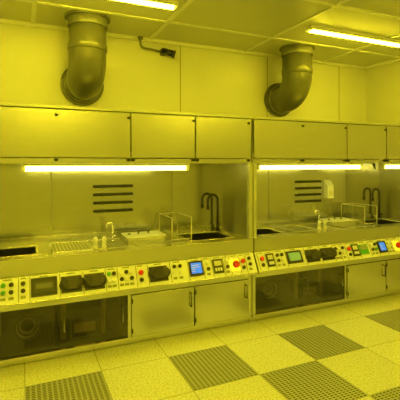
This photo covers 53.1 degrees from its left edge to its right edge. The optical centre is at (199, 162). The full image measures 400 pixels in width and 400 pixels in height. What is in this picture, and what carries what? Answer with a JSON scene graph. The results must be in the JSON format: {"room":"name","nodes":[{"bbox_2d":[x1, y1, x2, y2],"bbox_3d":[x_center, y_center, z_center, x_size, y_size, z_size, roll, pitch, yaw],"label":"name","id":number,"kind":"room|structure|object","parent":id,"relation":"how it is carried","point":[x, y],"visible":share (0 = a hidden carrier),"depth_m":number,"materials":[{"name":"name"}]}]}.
{"room":"clean room","nodes":[
{"label":"clean room","id":0,"kind":"room"},
{"bbox_2d":[0,23,365,122],"bbox_3d":[-1.154,0.100,4.312,8.000,3.000,0.102,0,0,-24],"label":"wall","id":1,"kind":"structure","parent":0,"point":[33,61],"depth_m":4.63,"materials":[{"name":"paint"}]},
{"bbox_2d":[138,36,175,58],"bbox_3d":[-0.485,-1.290,4.507,0.431,0.220,0.136,0,0,-11],"label":"camera","id":2,"kind":"object","parent":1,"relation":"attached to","point":[164,51],"visible":1,"depth_m":4.48,"materials":[{"name":"black plastic"}]},
{"bbox_2d":[0,18,366,69],"bbox_3d":[-1.127,-1.383,4.252,7.800,0.035,0.035,0,0,-24],"label":"trim","id":3,"kind":"structure","parent":1,"relation":"attached to","point":[4,21],"depth_m":4.61,"materials":[{"name":"metal"}]},
{"bbox_2d":[0,294,399,399],"bbox_3d":[0.363,1.650,0.906,8.000,0.100,7.560,0,0,-24],"label":"floor","id":4,"kind":"structure","parent":0,"point":[144,370],"depth_m":3.24,"materials":[{"name":"tile"}]},
{"bbox_2d":[26,371,111,399],"bbox_3d":[-0.894,1.599,2.722,0.532,0.003,0.532,0,0,-24],"label":"perforated floor tile","id":5,"kind":"structure","parent":4,"relation":"on","point":[91,386],"depth_m":2.82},
{"bbox_2d":[0,102,257,367],"bbox_3d":[-0.756,0.569,3.821,2.448,2.063,1.043,0,0,-24],"label":"bench","id":6,"kind":"object","parent":4,"relation":"on","point":[90,168],"visible":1,"depth_m":3.63,"materials":[{"name":"metal"}]},
{"bbox_2d":[93,237,97,248],"bbox_3d":[-0.903,0.692,3.462,0.048,0.100,0.066,0,0,-24],"label":"valve","id":7,"kind":"object","parent":6,"relation":"on","point":[95,239],"visible":0.99,"depth_m":3.46,"materials":[{"name":"beige plastic"}]},
{"bbox_2d":[101,236,106,247],"bbox_3d":[-0.835,0.692,3.493,0.048,0.100,0.066,0,0,-24],"label":"valve","id":8,"kind":"object","parent":6,"relation":"on","point":[103,245],"visible":1,"depth_m":3.49,"materials":[{"name":"beige plastic"}]},
{"bbox_2d":[22,152,188,171],"bbox_3d":[-0.771,-0.015,3.485,1.430,0.170,0.085,0,0,-24],"label":"hood light","id":9,"kind":"object","parent":6,"relation":"attached to","point":[25,167],"depth_m":3.43,"materials":[{"name":"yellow plastic"}]},
{"bbox_2d":[105,222,116,241],"bbox_3d":[-0.837,0.647,3.765,0.107,0.190,0.043,0,0,-24],"label":"tap","id":10,"kind":"object","parent":6,"relation":"on","point":[107,223],"visible":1,"depth_m":3.76,"materials":[{"name":"silver metal"}]},
{"bbox_2d":[0,102,251,163],"bbox_3d":[-0.783,-0.229,3.881,2.448,0.468,0.912,0,0,-24],"label":"hood","id":11,"kind":"object","parent":6,"relation":"attached to","point":[29,133],"depth_m":3.42,"materials":[{"name":"metal"}]},
{"bbox_2d":[121,230,165,243],"bbox_3d":[-0.552,0.701,3.903,0.380,0.097,0.260,0,0,-24],"label":"box","id":12,"kind":"object","parent":6,"relation":"on","point":[143,235],"visible":1,"depth_m":3.83,"materials":[{"name":"white plastic"}]},
{"bbox_2d":[159,212,191,240],"bbox_3d":[-0.252,0.632,4.015,0.210,0.224,0.390,0,0,-24],"label":"shield","id":13,"kind":"object","parent":6,"relation":"on","point":[172,212],"visible":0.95,"depth_m":3.90,"materials":[{"name":"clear plastic"}]},
{"bbox_2d":[206,194,219,230],"bbox_3d":[0.152,0.543,4.402,0.168,0.413,0.091,0,0,-24],"label":"gooseneck faucet","id":14,"kind":"object","parent":6,"relation":"on","point":[210,195],"visible":0.99,"depth_m":4.42,"materials":[{"name":"grey plastic"}]},
{"bbox_2d":[169,325,399,399],"bbox_3d":[0.805,1.599,2.887,1.612,0.003,1.612,0,0,-24],"label":"floor","id":15,"kind":"structure","parent":4,"relation":"on","point":[312,380],"depth_m":3.06,"materials":[{"name":"grey metal"}]},
{"bbox_2d":[248,116,399,321],"bbox_3d":[1.484,0.569,4.818,2.448,2.063,1.043,0,0,-24],"label":"bench","id":16,"kind":"object","parent":4,"relation":"on","point":[301,267],"visible":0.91,"depth_m":4.55,"materials":[{"name":"metal"}]},
{"bbox_2d":[314,210,320,224],"bbox_3d":[1.403,0.647,4.762,0.107,0.190,0.043,0,0,-24],"label":"tap","id":17,"kind":"object","parent":16,"relation":"on","point":[315,210],"visible":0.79,"depth_m":4.76,"materials":[{"name":"silver metal"}]},
{"bbox_2d":[317,220,321,229],"bbox_3d":[1.337,0.692,4.460,0.048,0.100,0.066,0,0,-24],"label":"valve","id":18,"kind":"object","parent":16,"relation":"on","point":[319,221],"visible":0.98,"depth_m":4.45,"materials":[{"name":"beige plastic"}]},
{"bbox_2d":[322,220,327,228],"bbox_3d":[1.405,0.692,4.490,0.048,0.100,0.066,0,0,-24],"label":"valve","id":19,"kind":"object","parent":16,"relation":"on","point":[324,226],"visible":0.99,"depth_m":4.48,"materials":[{"name":"beige plastic"}]},
{"bbox_2d":[251,116,399,163],"bbox_3d":[1.457,-0.229,4.878,2.448,0.468,0.912,0,0,-24],"label":"hood","id":20,"kind":"object","parent":16,"relation":"attached to","point":[274,140],"depth_m":4.32,"materials":[{"name":"metal"}]},
{"bbox_2d":[254,158,399,169],"bbox_3d":[1.610,-0.015,4.545,2.280,0.170,0.085,0,0,-24],"label":"hood light","id":21,"kind":"object","parent":16,"relation":"attached to","point":[260,166],"depth_m":4.40,"materials":[{"name":"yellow plastic"}]},
{"bbox_2d":[324,179,333,197],"bbox_3d":[1.652,0.330,5.128,0.100,0.240,0.072,0,0,-24],"label":"dispenser","id":22,"kind":"object","parent":16,"relation":"attached to","point":[328,186],"visible":1,"depth_m":5.11,"materials":[{"name":"white plastic"}]},
{"bbox_2d":[320,216,356,226],"bbox_3d":[1.688,0.701,4.900,0.380,0.097,0.260,0,0,-24],"label":"box","id":23,"kind":"object","parent":16,"relation":"on","point":[338,221],"visible":0.9,"depth_m":4.81,"materials":[{"name":"white plastic"}]},
{"bbox_2d":[341,203,376,224],"bbox_3d":[1.988,0.632,5.012,0.210,0.224,0.390,0,0,-24],"label":"shield","id":24,"kind":"object","parent":16,"relation":"on","point":[341,203],"visible":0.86,"depth_m":4.95,"materials":[{"name":"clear plastic"}]},
{"bbox_2d":[371,188,382,217],"bbox_3d":[2.392,0.543,5.399,0.168,0.413,0.091,0,0,-24],"label":"gooseneck faucet","id":25,"kind":"object","parent":16,"relation":"on","point":[374,189],"visible":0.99,"depth_m":5.42,"materials":[{"name":"grey plastic"}]},
{"bbox_2d":[365,309,399,331],"bbox_3d":[2.066,1.599,4.039,0.532,0.003,0.532,0,0,-24],"label":"floor","id":26,"kind":"structure","parent":4,"relation":"on","point":[391,319],"depth_m":4.11,"materials":[{"name":"grey metal"}]},
{"bbox_2d":[0,0,399,66],"bbox_3d":[0.363,-1.444,0.906,8.000,0.112,7.560,0,0,-24],"label":"ceiling","id":27,"kind":"structure","parent":0,"point":[261,26],"depth_m":3.93,"materials":[{"name":"paint"}]},
{"bbox_2d":[60,10,109,105],"bbox_3d":[-1.120,-0.999,3.942,0.440,0.798,0.604,0,0,-24],"label":"duct","id":28,"kind":"object","parent":27,"relation":"hanging from","point":[82,82],"visible":1,"depth_m":3.75,"materials":[{"name":"plastic"}]},
{"bbox_2d":[115,0,177,10],"bbox_3d":[-0.858,-1.371,3.230,1.420,0.058,0.134,0,0,-24],"label":"fluorescent light","id":29,"kind":"object","parent":27,"relation":"attached to","point":[172,5],"visible":1,"depth_m":3.42,"materials":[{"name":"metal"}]},
{"bbox_2d":[264,43,314,116],"bbox_3d":[1.145,-0.999,4.951,0.440,0.798,0.604,0,0,-24],"label":"duct","id":30,"kind":"object","parent":27,"relation":"hanging from","point":[282,98],"visible":1,"depth_m":4.77,"materials":[{"name":"plastic"}]},
{"bbox_2d":[304,25,399,47],"bbox_3d":[1.755,-1.371,4.394,1.420,0.058,0.134,0,0,-24],"label":"fluorescent light","id":31,"kind":"object","parent":27,"relation":"attached to","point":[316,29],"visible":1,"depth_m":4.30,"materials":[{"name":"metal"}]},
{"bbox_2d":[366,61,399,123],"bbox_3d":[3.970,0.100,2.512,0.102,3.000,7.360,0,0,-24],"label":"wall","id":32,"kind":"structure","parent":0,"point":[382,82],"depth_m":5.57,"materials":[{"name":"paint"}]},
{"bbox_2d":[366,58,399,68],"bbox_3d":[3.917,-1.383,2.469,0.035,0.035,7.325,0,0,-24],"label":"trim","id":33,"kind":"structure","parent":32,"relation":"attached to","point":[395,59],"depth_m":5.54,"materials":[{"name":"metal"}]}
]}

